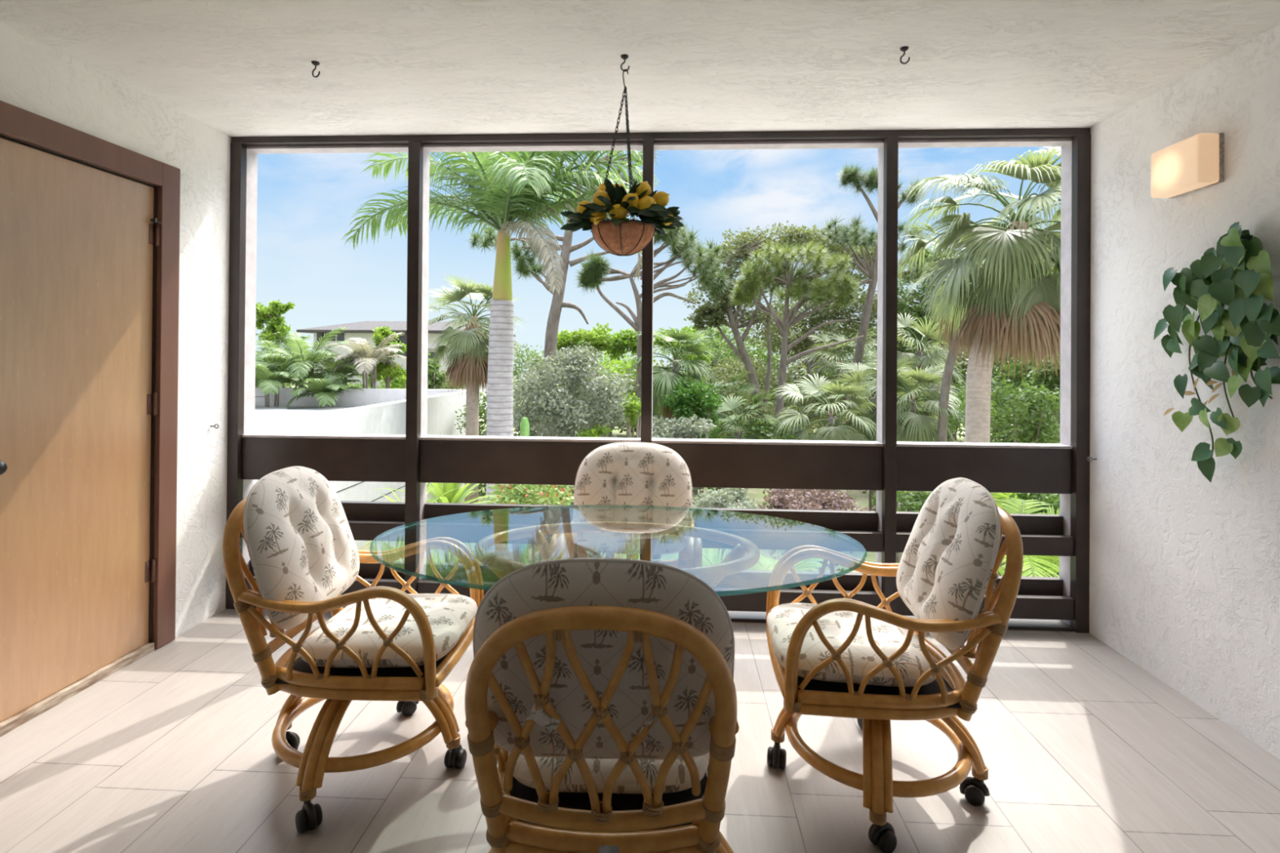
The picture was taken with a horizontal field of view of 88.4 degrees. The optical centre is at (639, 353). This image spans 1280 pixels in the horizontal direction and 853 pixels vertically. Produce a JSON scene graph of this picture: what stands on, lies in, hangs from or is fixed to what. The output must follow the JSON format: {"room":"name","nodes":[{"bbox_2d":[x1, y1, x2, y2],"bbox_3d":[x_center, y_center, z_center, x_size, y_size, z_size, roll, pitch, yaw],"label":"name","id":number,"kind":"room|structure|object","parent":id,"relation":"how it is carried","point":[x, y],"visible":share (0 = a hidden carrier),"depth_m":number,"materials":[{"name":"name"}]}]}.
{"room":"sunroom","nodes":[
{"label":"sunroom","id":0,"kind":"room"},
{"bbox_2d":[0,22,231,636],"bbox_3d":[-2.376,0.081,1.049,0.250,2.440,5.050,0,0,3],"label":"wall","id":1,"kind":"structure","parent":0,"point":[36,77],"depth_m":3.13,"materials":[{"name":"white paint"}]},
{"bbox_2d":[0,100,180,737],"bbox_3d":[-2.220,0.227,2.486,0.194,2.166,1.094,0,0,3],"label":"door","id":2,"kind":"structure","parent":1,"relation":"in","point":[86,250],"depth_m":2.57,"materials":[{"name":"beige wood"}]},
{"bbox_2d":[0,608,1279,852],"bbox_3d":[-0.109,1.442,0.924,4.808,0.250,5.050,0,0,3],"label":"floor","id":3,"kind":"structure","parent":0,"point":[1084,749],"depth_m":2.07,"materials":[{"name":"tile"}]},
{"bbox_2d":[222,466,484,833],"bbox_3d":[-0.903,0.847,2.123,0.696,0.939,0.660,0,0,-2],"label":"rattan armchair","id":4,"kind":"object","parent":3,"relation":"on","point":[388,643],"visible":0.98,"depth_m":1.95,"materials":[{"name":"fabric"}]},
{"bbox_2d":[243,466,359,627],"bbox_3d":[-1.086,0.601,2.142,0.201,0.444,0.502,0,0,2],"label":"cushion","id":5,"kind":"object","parent":4,"relation":"on","point":[298,537],"depth_m":2.01,"materials":[{"name":"fabric"}]},
{"bbox_2d":[300,593,477,667],"bbox_3d":[-0.792,0.887,2.131,0.464,0.124,0.452,0,0,2],"label":"seat cushion","id":6,"kind":"object","parent":4,"relation":"on","point":[451,616],"depth_m":2.01,"materials":[{"name":"fabric"}]},
{"bbox_2d":[464,558,738,852],"bbox_3d":[-0.059,0.850,1.483,0.678,0.939,0.712,0,0,1],"label":"rattan armchair","id":7,"kind":"object","parent":3,"relation":"on","point":[602,693],"visible":1,"depth_m":1.24,"materials":[{"name":"fabric"}]},
{"bbox_2d":[475,558,732,759],"bbox_3d":[-0.071,0.604,1.301,0.502,0.444,0.201,0,0,1],"label":"cushion","id":8,"kind":"object","parent":7,"relation":"on","point":[666,717],"depth_m":1.22,"materials":[{"name":"fabric"}]},
{"bbox_2d":[508,751,709,793],"bbox_3d":[-0.066,0.890,1.595,0.452,0.124,0.464,0,0,1],"label":"seat cushion","id":9,"kind":"object","parent":7,"relation":"on","point":[677,780],"depth_m":1.38,"materials":[{"name":"fabric"}]},
{"bbox_2d":[369,504,866,595],"bbox_3d":[-0.076,0.948,2.069,1.540,0.730,0.988,0,0,3],"label":"dining table","id":10,"kind":"object","parent":3,"relation":"on","point":[735,562],"visible":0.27,"depth_m":2.20,"materials":[{"name":"clear glass"}]},
{"bbox_2d":[549,442,702,568],"bbox_3d":[-0.048,0.856,2.623,0.613,0.939,0.700,0,0,8],"label":"rattan armchair","id":11,"kind":"object","parent":3,"relation":"on","point":[619,473],"visible":0.38,"depth_m":2.77,"materials":[{"name":"fabric"}]},
{"bbox_2d":[573,443,691,553],"bbox_3d":[-0.031,0.612,2.808,0.502,0.444,0.201,0,0,3],"label":"cushion","id":12,"kind":"object","parent":11,"relation":"on","point":[653,474],"depth_m":2.77,"materials":[{"name":"fabric"}]},
{"bbox_2d":[766,477,1022,852],"bbox_3d":[0.752,0.859,2.055,0.700,0.939,0.645,0,0,1],"label":"rattan armchair","id":13,"kind":"object","parent":3,"relation":"on","point":[846,656],"visible":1,"depth_m":1.84,"materials":[{"name":"fabric"}]},
{"bbox_2d":[766,603,936,687],"bbox_3d":[0.641,0.897,2.053,0.464,0.124,0.452,0,0,5],"label":"seat cushion","id":14,"kind":"object","parent":13,"relation":"on","point":[860,658],"depth_m":1.91,"materials":[{"name":"fabric"}]},
{"bbox_2d":[896,478,1000,648],"bbox_3d":[0.938,0.615,2.027,0.201,0.444,0.502,0,0,5],"label":"cushion","id":15,"kind":"object","parent":13,"relation":"on","point":[951,557],"depth_m":1.87,"materials":[{"name":"fabric"}]},
{"bbox_2d":[0,0,1279,137],"bbox_3d":[-0.089,-1.298,0.938,4.808,0.350,5.050,0,0,3],"label":"ceiling","id":16,"kind":"structure","parent":0,"point":[236,68],"depth_m":2.47,"materials":[{"name":"paint"}]},
{"bbox_2d":[311,61,319,77],"bbox_3d":[-1.251,-1.094,2.535,0.030,0.059,0.030,1,0,-35],"label":"ceiling hook","id":17,"kind":"object","parent":16,"relation":"attached to","point":[315,64],"visible":1,"depth_m":2.53,"materials":[{"name":"black metal"}]},
{"bbox_2d":[620,54,629,71],"bbox_3d":[-0.058,-1.085,2.462,0.030,0.059,0.030,0,0,37],"label":"ceiling hook","id":18,"kind":"object","parent":16,"relation":"attached to","point":[624,57],"visible":1,"depth_m":2.46,"materials":[{"name":"black metal"}]},
{"bbox_2d":[560,69,684,256],"bbox_3d":[-0.064,-0.716,2.455,0.436,0.700,0.368,0,0,20],"label":"basket","id":19,"kind":"object","parent":18,"relation":"hanging from","point":[622,237],"visible":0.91,"depth_m":2.38,"materials":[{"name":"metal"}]},
{"bbox_2d":[577,200,591,213],"bbox_3d":[-0.199,-0.533,2.427,0.066,0.066,0.070,1,0,-21],"label":"lemon","id":20,"kind":"object","parent":19,"relation":"in","point":[580,209],"visible":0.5,"depth_m":2.40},
{"bbox_2d":[589,209,606,224],"bbox_3d":[-0.154,-0.502,2.391,0.068,0.066,0.067,1,0,-27],"label":"lemon","id":21,"kind":"object","parent":19,"relation":"in","point":[597,214],"visible":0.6,"depth_m":2.37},
{"bbox_2d":[592,190,610,208],"bbox_3d":[-0.140,-0.563,2.405,0.064,0.073,0.066,1,0,-35],"label":"lemon","id":22,"kind":"object","parent":19,"relation":"in","point":[601,193],"visible":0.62,"depth_m":2.38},
{"bbox_2d":[609,204,626,219],"bbox_3d":[-0.078,-0.506,2.371,0.067,0.065,0.070,1,0,-33],"label":"lemon","id":23,"kind":"object","parent":19,"relation":"in","point":[620,212],"visible":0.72,"depth_m":2.34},
{"bbox_2d":[622,193,639,213],"bbox_3d":[-0.034,-0.547,2.387,0.066,0.069,0.066,0,0,0],"label":"lemon","id":24,"kind":"object","parent":19,"relation":"in","point":[635,202],"visible":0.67,"depth_m":2.36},
{"bbox_2d":[635,181,651,196],"bbox_3d":[0.010,-0.599,2.426,0.066,0.078,0.064,1,0,-37],"label":"lemon","id":25,"kind":"object","parent":19,"relation":"in","point":[643,186],"visible":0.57,"depth_m":2.40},
{"bbox_2d":[637,195,656,209],"bbox_3d":[0.024,-0.539,2.389,0.066,0.068,0.066,0,0,14],"label":"lemon","id":26,"kind":"object","parent":19,"relation":"in","point":[646,202],"visible":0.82,"depth_m":2.36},
{"bbox_2d":[652,191,669,207],"bbox_3d":[0.075,-0.574,2.453,0.065,0.063,0.063,0,0,33],"label":"lemon","id":27,"kind":"object","parent":19,"relation":"in","point":[661,197],"visible":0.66,"depth_m":2.43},
{"bbox_2d":[899,46,910,64],"bbox_3d":[0.957,-1.078,2.383,0.030,0.059,0.030,1,0,-25],"label":"ceiling hook","id":28,"kind":"object","parent":16,"relation":"attached to","point":[904,49],"visible":1,"depth_m":2.38,"materials":[{"name":"black metal"}]},
{"bbox_2d":[225,128,1091,633],"bbox_3d":[0.027,0.111,3.367,4.308,2.440,0.162,0,0,3],"label":"window","id":29,"kind":"structure","parent":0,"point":[886,466],"depth_m":3.31,"materials":[{"name":"brown paint"}]},
{"bbox_2d":[1088,23,1279,759],"bbox_3d":[2.176,0.113,0.813,0.250,2.440,5.050,0,0,3],"label":"wall","id":30,"kind":"structure","parent":0,"point":[1184,585],"depth_m":2.59,"materials":[{"name":"white paint"}]},
{"bbox_2d":[1151,133,1224,198],"bbox_3d":[2.099,-0.719,2.533,0.093,0.184,0.255,0,0,3],"label":"wall sconce","id":31,"kind":"object","parent":30,"relation":"attached to","point":[1194,163],"visible":1,"depth_m":2.46,"materials":[{"name":"beige glass"}]},
{"bbox_2d":[1153,222,1279,483],"bbox_3d":[2.056,0.006,2.346,0.134,0.920,0.602,0,0,3],"label":"ivy","id":32,"kind":"object","parent":30,"relation":"attached to","point":[1244,331],"visible":1,"depth_m":2.29,"materials":[{"name":"green plant"}]},
{"label":"outside","id":33,"kind":"structure","parent":0,"visible":0},
{"bbox_2d":[254,373,1059,573],"bbox_3d":[3.684,4.570,71.681,180.000,0.300,136.400,0,0,3],"label":"ground","id":34,"kind":"structure","parent":33,"point":[437,555],"depth_m":13.88,"materials":[{"name":"green plant"}]},
{"bbox_2d":[255,299,297,346],"bbox_3d":[-13.754,1.004,24.755,1.610,6.080,1.469,0,0,29],"label":"broadleaf tree","id":35,"kind":"object","parent":34,"relation":"on","point":[273,313],"visible":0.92,"depth_m":24.55,"materials":[{"name":"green plant"}]},
{"bbox_2d":[255,354,314,407],"bbox_3d":[-12.086,2.016,21.665,2.624,4.050,2.693,0,0,0],"label":"areca palm","id":36,"kind":"object","parent":34,"relation":"on","point":[265,376],"visible":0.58,"depth_m":21.39,"materials":[{"name":"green plant"}]},
{"bbox_2d":[255,335,328,387],"bbox_3d":[-12.887,1.663,23.770,3.393,4.766,3.503,0,0,3],"label":"areca palm","id":37,"kind":"object","parent":34,"relation":"on","point":[268,344],"visible":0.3,"depth_m":23.29,"materials":[{"name":"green plant"}]},
{"bbox_2d":[255,327,360,387],"bbox_3d":[-11.393,1.566,22.684,3.380,4.972,3.638,0,0,3],"label":"areca palm","id":38,"kind":"object","parent":34,"relation":"on","point":[314,355],"visible":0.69,"depth_m":22.18,"materials":[{"name":"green plant"}]},
{"bbox_2d":[286,373,364,408],"bbox_3d":[-10.225,2.345,21.544,2.354,3.418,2.360,0,0,3],"label":"areca palm","id":39,"kind":"object","parent":34,"relation":"on","point":[317,385],"visible":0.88,"depth_m":21.06,"materials":[{"name":"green plant"}]},
{"bbox_2d":[292,344,382,391],"bbox_3d":[-10.460,1.869,22.537,2.893,4.378,2.967,0,0,3],"label":"areca palm","id":40,"kind":"object","parent":34,"relation":"on","point":[343,371],"visible":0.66,"depth_m":22.10,"materials":[{"name":"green plant"}]},
{"bbox_2d":[253,387,466,549],"bbox_3d":[-15.800,2.523,14.222,20.006,2.900,16.400,0,0,3],"label":"garden wall","id":41,"kind":"structure","parent":34,"relation":"on","point":[375,411],"depth_m":15.71,"materials":[{"name":"concrete"}]},
{"bbox_2d":[323,332,406,388],"bbox_3d":[-9.329,1.661,22.416,2.971,4.807,2.757,0,0,3],"label":"areca palm","id":42,"kind":"object","parent":34,"relation":"on","point":[366,356],"visible":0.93,"depth_m":22.18,"materials":[{"name":"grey plant"}]},
{"bbox_2d":[364,325,406,388],"bbox_3d":[-8.950,1.522,23.442,1.832,5.100,1.374,0,0,32],"label":"broadleaf tree","id":43,"kind":"object","parent":34,"relation":"on","point":[387,371],"visible":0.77,"depth_m":23.33,"materials":[{"name":"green plant"}]},
{"bbox_2d":[376,374,406,388],"bbox_3d":[-9.839,2.523,26.700,1.966,3.727,2.144,0,0,24],"label":"bush","id":44,"kind":"object","parent":34,"relation":"on","point":[402,381],"visible":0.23,"depth_m":26.36,"materials":[{"name":"green plant"}]},
{"bbox_2d":[296,320,515,388],"bbox_3d":[-23.307,0.415,67.795,18.471,7.573,11.000,0,0,3],"label":"house","id":45,"kind":"structure","parent":34,"relation":"on","point":[362,330],"depth_m":63.52,"materials":[{"name":"paint"}]},
{"bbox_2d":[427,352,448,389],"bbox_3d":[-7.745,2.108,24.393,1.260,4.346,1.064,0,0,23],"label":"bush","id":46,"kind":"object","parent":34,"relation":"on","point":[434,378],"visible":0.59,"depth_m":24.36,"materials":[{"name":"green plant"}]},
{"bbox_2d":[435,377,465,389],"bbox_3d":[-7.745,2.587,26.345,2.054,3.532,1.768,0,0,35],"label":"bush","id":47,"kind":"object","parent":34,"relation":"on","point":[449,386],"visible":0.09,"depth_m":25.88,"materials":[{"name":"green plant"}]},
{"bbox_2d":[427,342,488,408],"bbox_3d":[-13.952,1.562,51.783,5.724,5.246,7.200,0,0,3],"label":"bungalow","id":48,"kind":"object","parent":34,"relation":"on","point":[430,349],"visible":0.11,"depth_m":48.82,"materials":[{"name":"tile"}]},
{"bbox_2d":[427,272,525,503],"bbox_3d":[-4.428,1.036,17.291,3.007,6.073,3.129,0,0,-6],"label":"palm","id":49,"kind":"object","parent":34,"relation":"on","point":[473,364],"visible":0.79,"depth_m":16.81,"materials":[{"name":"plant"}]},
{"bbox_2d":[453,391,518,494],"bbox_3d":[-4.351,2.539,19.209,1.782,3.775,2.000,1,0,-35],"label":"bush","id":50,"kind":"object","parent":34,"relation":"on","point":[482,406],"visible":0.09,"depth_m":18.96,"materials":[{"name":"green plant"}]},
{"bbox_2d":[342,150,658,560],"bbox_3d":[-2.241,-0.417,11.140,4.625,8.950,5.154,1,0,-38],"label":"royal palm","id":51,"kind":"object","parent":34,"relation":"on","point":[512,184],"visible":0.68,"depth_m":10.94,"materials":[{"name":"plant"}]},
{"bbox_2d":[481,405,550,436],"bbox_3d":[-2.850,2.714,15.563,1.641,3.034,1.738,1,0,-39],"label":"bush","id":52,"kind":"object","parent":34,"relation":"on","point":[516,427],"visible":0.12,"depth_m":15.37,"materials":[{"name":"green plant"}]},
{"bbox_2d":[519,417,529,563],"bbox_3d":[-2.061,2.591,11.708,0.181,2.938,0.172,0,0,3],"label":"cactus","id":53,"kind":"object","parent":34,"relation":"on","point":[524,425],"visible":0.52,"depth_m":11.65,"materials":[{"name":"plant"}]},
{"bbox_2d":[480,484,574,564],"bbox_3d":[-1.389,2.940,8.316,1.446,2.878,1.434,0,0,0],"label":"flowering bush","id":54,"kind":"object","parent":34,"relation":"on","point":[517,494],"visible":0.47,"depth_m":8.03,"materials":[{"name":"green plant"}]},
{"bbox_2d":[512,343,566,436],"bbox_3d":[-3.576,1.877,22.209,2.148,4.485,2.077,1,0,-18],"label":"bush","id":55,"kind":"object","parent":34,"relation":"on","point":[515,372],"visible":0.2,"depth_m":21.92,"materials":[{"name":"green plant"}]},
{"bbox_2d":[465,150,662,436],"bbox_3d":[-2.324,-1.262,19.858,6.312,10.727,2.242,0,0,11],"label":"pine tree","id":56,"kind":"object","parent":34,"relation":"on","point":[553,323],"visible":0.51,"depth_m":19.11,"materials":[{"name":"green plant"}]},
{"bbox_2d":[512,342,639,561],"bbox_3d":[-1.365,2.056,12.931,2.835,4.572,2.715,0,0,37],"label":"bush","id":57,"kind":"object","parent":34,"relation":"on","point":[570,411],"visible":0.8,"depth_m":12.49,"materials":[{"name":"green plant"}]},
{"bbox_2d":[575,423,613,558],"bbox_3d":[-0.807,2.679,12.087,0.809,2.784,0.669,0,0,3],"label":"bush","id":58,"kind":"object","parent":34,"relation":"on","point":[587,433],"visible":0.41,"depth_m":12.03,"materials":[{"name":"green plant"}]},
{"bbox_2d":[556,322,637,398],"bbox_3d":[-1.376,1.574,20.005,3.297,5.069,1.746,0,0,3],"label":"broadleaf tree","id":59,"kind":"object","parent":34,"relation":"on","point":[598,339],"visible":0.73,"depth_m":19.74,"materials":[{"name":"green plant"}]},
{"bbox_2d":[555,351,657,435],"bbox_3d":[-1.529,1.867,33.931,7.639,4.630,7.449,0,0,15],"label":"tree","id":60,"kind":"object","parent":34,"relation":"on","point":[608,366],"visible":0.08,"depth_m":33.16,"materials":[{"name":"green plant"}]},
{"bbox_2d":[620,392,640,559],"bbox_3d":[-0.111,2.422,12.404,0.514,3.394,0.706,0,0,3],"label":"cactus","id":61,"kind":"object","parent":34,"relation":"on","point":[633,411],"visible":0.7,"depth_m":12.31,"materials":[{"name":"green plant"}]},
{"bbox_2d":[574,215,732,438],"bbox_3d":[0.342,0.240,16.838,4.157,7.729,1.746,0,0,-5],"label":"pine tree","id":62,"kind":"object","parent":34,"relation":"on","point":[593,273],"visible":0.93,"depth_m":16.94,"materials":[{"name":"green plant"}]},
{"bbox_2d":[610,360,725,438],"bbox_3d":[1.516,2.359,32.828,6.564,4.373,6.905,0,0,-4],"label":"tree","id":63,"kind":"object","parent":34,"relation":"on","point":[661,361],"visible":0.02,"depth_m":31.88,"materials":[{"name":"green plant"}]},
{"bbox_2d":[617,327,720,428],"bbox_3d":[0.770,1.680,17.000,2.754,4.857,2.724,0,0,3],"label":"fan palm","id":64,"kind":"object","parent":34,"relation":"on","point":[664,379],"visible":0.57,"depth_m":16.58,"materials":[{"name":"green plant"}]},
{"bbox_2d":[653,325,711,364],"bbox_3d":[1.504,1.494,26.778,3.068,5.344,1.692,0,0,-10],"label":"broadleaf tree","id":65,"kind":"object","parent":34,"relation":"on","point":[690,357],"visible":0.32,"depth_m":26.65,"materials":[{"name":"green plant"}]},
{"bbox_2d":[652,413,716,502],"bbox_3d":[0.855,2.848,14.859,1.761,3.068,1.782,0,0,3],"label":"bush","id":66,"kind":"object","parent":34,"relation":"on","point":[680,430],"visible":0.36,"depth_m":14.62,"materials":[{"name":"grey plant"}]},
{"bbox_2d":[662,376,726,507],"bbox_3d":[1.345,2.467,15.884,1.433,3.875,1.788,0,0,39],"label":"bush","id":67,"kind":"object","parent":34,"relation":"on","point":[686,402],"visible":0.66,"depth_m":15.63,"materials":[{"name":"green plant"}]},
{"bbox_2d":[669,337,733,435],"bbox_3d":[2.805,1.928,29.883,3.093,5.411,3.023,0,0,3],"label":"bush","id":68,"kind":"object","parent":34,"relation":"on","point":[716,342],"visible":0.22,"depth_m":29.67,"materials":[{"name":"green plant"}]},
{"bbox_2d":[692,488,760,560],"bbox_3d":[1.116,2.945,8.552,0.983,2.564,0.952,0,0,24],"label":"bush","id":69,"kind":"object","parent":34,"relation":"on","point":[720,500],"visible":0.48,"depth_m":8.43,"materials":[{"name":"green plant"}]},
{"bbox_2d":[694,369,759,490],"bbox_3d":[2.421,2.298,19.985,2.329,3.676,2.556,0,0,-6],"label":"fan palm","id":70,"kind":"object","parent":34,"relation":"on","point":[729,384],"visible":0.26,"depth_m":19.65,"materials":[{"name":"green plant"}]},
{"bbox_2d":[680,318,796,426],"bbox_3d":[4.213,1.072,33.281,6.984,6.296,6.135,0,0,-14],"label":"tree","id":71,"kind":"object","parent":34,"relation":"on","point":[757,352],"visible":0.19,"depth_m":32.43,"materials":[{"name":"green plant"}]},
{"bbox_2d":[700,389,781,506],"bbox_3d":[2.640,2.488,16.916,2.416,3.267,2.209,0,0,26],"label":"fan palm","id":72,"kind":"object","parent":34,"relation":"on","point":[731,403],"visible":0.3,"depth_m":16.92,"materials":[{"name":"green plant"}]},
{"bbox_2d":[701,352,786,438],"bbox_3d":[3.841,2.072,24.987,3.283,4.371,3.635,0,0,-5],"label":"bush","id":73,"kind":"object","parent":34,"relation":"on","point":[735,363],"visible":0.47,"depth_m":24.57,"materials":[{"name":"green plant"}]},
{"bbox_2d":[722,380,786,435],"bbox_3d":[3.675,2.599,21.851,2.510,3.469,2.454,0,0,25],"label":"bush","id":74,"kind":"object","parent":34,"relation":"on","point":[771,408],"visible":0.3,"depth_m":21.44,"materials":[{"name":"green plant"}]},
{"bbox_2d":[679,220,860,439],"bbox_3d":[4.648,-0.198,22.804,6.894,8.744,3.069,0,0,-10],"label":"oak tree","id":75,"kind":"object","parent":34,"relation":"on","point":[714,313],"visible":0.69,"depth_m":21.85,"materials":[{"name":"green plant"}]},
{"bbox_2d":[726,235,864,490],"bbox_3d":[4.470,0.353,19.007,3.795,7.605,2.639,0,0,19],"label":"pine tree","id":76,"kind":"object","parent":34,"relation":"on","point":[835,286],"visible":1,"depth_m":18.69,"materials":[{"name":"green plant"}]},
{"bbox_2d":[740,413,850,509],"bbox_3d":[3.819,2.888,15.690,2.509,3.062,2.898,1,0,-43],"label":"bush","id":77,"kind":"object","parent":34,"relation":"on","point":[767,430],"visible":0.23,"depth_m":16.01,"materials":[{"name":"green plant"}]},
{"bbox_2d":[729,324,863,435],"bbox_3d":[8.352,1.482,35.350,8.194,6.588,8.459,0,0,3],"label":"tree","id":78,"kind":"object","parent":34,"relation":"on","point":[790,368],"visible":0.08,"depth_m":33.90,"materials":[{"name":"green plant"}]},
{"bbox_2d":[752,488,875,571],"bbox_3d":[2.292,3.056,8.823,1.542,2.625,1.604,1,0,-40],"label":"bush","id":79,"kind":"object","parent":34,"relation":"on","point":[820,500],"visible":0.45,"depth_m":8.65,"materials":[{"name":"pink plant"}]},
{"bbox_2d":[762,366,866,434],"bbox_3d":[6.520,2.495,24.809,3.866,4.126,3.988,0,0,3],"label":"bush","id":80,"kind":"object","parent":34,"relation":"on","point":[788,380],"visible":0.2,"depth_m":24.49,"materials":[{"name":"green plant"}]},
{"bbox_2d":[771,372,876,491],"bbox_3d":[4.199,2.278,14.902,2.430,3.688,2.913,0,0,16],"label":"fan palm","id":81,"kind":"object","parent":34,"relation":"on","point":[832,431],"visible":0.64,"depth_m":14.53,"materials":[{"name":"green plant"}]},
{"bbox_2d":[791,328,877,425],"bbox_3d":[7.332,1.617,23.659,3.264,5.148,3.153,1,0,-15],"label":"tree","id":82,"kind":"object","parent":34,"relation":"on","point":[838,359],"visible":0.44,"depth_m":23.42,"materials":[{"name":"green plant"}]},
{"bbox_2d":[755,244,919,435],"bbox_3d":[7.899,-0.181,26.677,6.384,8.788,3.848,0,0,11],"label":"oak tree","id":83,"kind":"object","parent":34,"relation":"on","point":[826,313],"visible":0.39,"depth_m":26.16,"materials":[{"name":"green plant"}]},
{"bbox_2d":[814,355,932,511],"bbox_3d":[5.956,2.083,16.784,2.928,4.125,2.725,1,0,-15],"label":"fan palm","id":84,"kind":"object","parent":34,"relation":"on","point":[858,369],"visible":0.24,"depth_m":16.55,"materials":[{"name":"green plant"}]},
{"bbox_2d":[817,160,937,424],"bbox_3d":[7.522,-1.040,20.843,3.694,10.447,2.935,0,0,-13],"label":"pine tree","id":85,"kind":"object","parent":34,"relation":"on","point":[870,182],"visible":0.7,"depth_m":20.55,"materials":[{"name":"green plant"}]},
{"bbox_2d":[800,317,961,431],"bbox_3d":[11.794,1.507,32.869,8.015,7.308,7.463,0,0,-13],"label":"tree","id":86,"kind":"object","parent":34,"relation":"on","point":[873,349],"visible":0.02,"depth_m":32.65,"materials":[{"name":"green plant"}]},
{"bbox_2d":[871,490,932,563],"bbox_3d":[3.529,3.060,8.840,0.884,2.614,0.863,0,0,3],"label":"bush","id":87,"kind":"object","parent":34,"relation":"on","point":[916,506],"visible":0.24,"depth_m":8.78,"materials":[{"name":"green plant"}]},
{"bbox_2d":[868,246,954,375],"bbox_3d":[11.204,0.036,25.424,4.136,8.388,3.131,0,0,-5],"label":"oak tree","id":88,"kind":"object","parent":34,"relation":"on","point":[917,313],"visible":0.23,"depth_m":25.11,"materials":[{"name":"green plant"}]},
{"bbox_2d":[860,362,964,511],"bbox_3d":[6.471,2.161,15.700,2.402,3.965,2.679,0,0,30],"label":"fan palm","id":89,"kind":"object","parent":34,"relation":"on","point":[919,428],"visible":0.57,"depth_m":15.14,"materials":[{"name":"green plant"}]},
{"bbox_2d":[865,312,966,411],"bbox_3d":[8.298,1.432,19.417,3.227,5.488,3.157,0,0,3],"label":"fan palm","id":90,"kind":"object","parent":34,"relation":"on","point":[925,360],"visible":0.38,"depth_m":19.00,"materials":[{"name":"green plant"}]},
{"bbox_2d":[867,317,1022,439],"bbox_3d":[15.662,0.829,32.721,7.951,6.944,7.418,0,0,25],"label":"tree","id":91,"kind":"object","parent":34,"relation":"on","point":[962,362],"visible":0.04,"depth_m":30.90,"materials":[{"name":"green plant"}]},
{"bbox_2d":[897,377,995,497],"bbox_3d":[8.241,2.520,18.390,2.738,3.732,2.819,1,0,-22],"label":"bush","id":92,"kind":"object","parent":34,"relation":"on","point":[951,426],"visible":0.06,"depth_m":18.30,"materials":[{"name":"green plant"}]},
{"bbox_2d":[900,212,1016,442],"bbox_3d":[7.200,0.464,14.538,2.940,7.360,2.888,0,0,3],"label":"palm","id":93,"kind":"object","parent":34,"relation":"on","point":[949,366],"visible":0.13,"depth_m":14.59,"materials":[{"name":"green plant"}]},
{"bbox_2d":[931,358,1059,443],"bbox_3d":[17.088,1.744,29.046,8.478,6.613,8.104,0,0,3],"label":"tree","id":94,"kind":"object","parent":34,"relation":"on","point":[994,376],"visible":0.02,"depth_m":27.84,"materials":[{"name":"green plant"}]},
{"bbox_2d":[953,379,1060,504],"bbox_3d":[7.635,2.421,13.602,2.120,3.828,1.912,0,0,3],"label":"bush","id":95,"kind":"object","parent":34,"relation":"on","point":[1029,423],"visible":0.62,"depth_m":13.26,"materials":[{"name":"green plant"}]},
{"bbox_2d":[989,492,1030,573],"bbox_3d":[5.560,2.938,10.287,2.209,2.348,2.232,0,0,3],"label":"palm","id":96,"kind":"object","parent":34,"relation":"on","point":[994,495],"visible":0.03,"depth_m":9.82,"materials":[{"name":"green plant"}]},
{"bbox_2d":[991,352,1060,435],"bbox_3d":[16.043,0.727,24.447,6.043,7.066,6.788,0,0,24],"label":"tree","id":97,"kind":"object","parent":34,"relation":"on","point":[1018,377],"visible":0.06,"depth_m":23.33,"materials":[{"name":"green plant"}]},
{"bbox_2d":[1022,350,1060,444],"bbox_3d":[9.331,2.060,14.557,1.645,4.613,1.577,0,0,3],"label":"bush","id":98,"kind":"object","parent":34,"relation":"on","point":[1050,383],"visible":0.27,"depth_m":14.29,"materials":[{"name":"green plant"}]},
{"bbox_3d":[5.431,4.073,6.805,21.800,0.030,6.800,0,0,3],"label":"path","id":99,"kind":"object","parent":34,"relation":"on","visible":0},
{"bbox_2d":[363,482,458,546],"bbox_3d":[-2.318,2.638,6.682,1.134,2.788,1.027,1,0,-18],"label":"dracaena","id":100,"kind":"object","parent":99,"relation":"on","point":[391,500],"visible":0.12,"depth_m":6.78,"materials":[{"name":"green plant"}]},
{"bbox_2d":[369,432,502,562],"bbox_3d":[-2.147,2.453,7.281,1.659,3.168,1.709,0,0,3],"label":"dracaena","id":101,"kind":"object","parent":99,"relation":"on","point":[454,495],"visible":0.27,"depth_m":7.27,"materials":[{"name":"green plant"}]},
{"bbox_2d":[672,547,829,571],"bbox_3d":[0.962,2.934,5.985,1.881,2.242,1.847,0,0,3],"label":"palm","id":102,"kind":"object","parent":99,"relation":"on","point":[764,563],"visible":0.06,"depth_m":6.29,"materials":[{"name":"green plant"}]},
{"bbox_2d":[897,146,1061,442],"bbox_3d":[5.406,0.346,9.672,3.382,7.519,3.404,0,0,40],"label":"palm","id":103,"kind":"object","parent":99,"relation":"on","point":[1015,308],"visible":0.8,"depth_m":9.29,"materials":[{"name":"plant"}]},
{"bbox_2d":[993,497,1059,576],"bbox_3d":[5.919,3.112,9.139,2.482,1.993,2.374,1,0,-41],"label":"palm","id":104,"kind":"object","parent":99,"relation":"on","point":[995,498],"visible":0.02,"depth_m":9.54,"materials":[{"name":"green plant"}]},
{"bbox_2d":[996,497,1059,577],"bbox_3d":[4.489,2.902,7.769,2.278,2.376,2.524,0,0,3],"label":"palm","id":105,"kind":"object","parent":99,"relation":"on","point":[1034,566],"visible":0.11,"depth_m":7.48,"materials":[{"name":"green plant"}]},
{"bbox_2d":[1008,493,1059,577],"bbox_3d":[5.674,2.934,9.229,0.999,2.341,1.080,0,0,3],"label":"bush","id":106,"kind":"object","parent":99,"relation":"on","point":[1053,499],"visible":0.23,"depth_m":9.02,"materials":[{"name":"green plant"}]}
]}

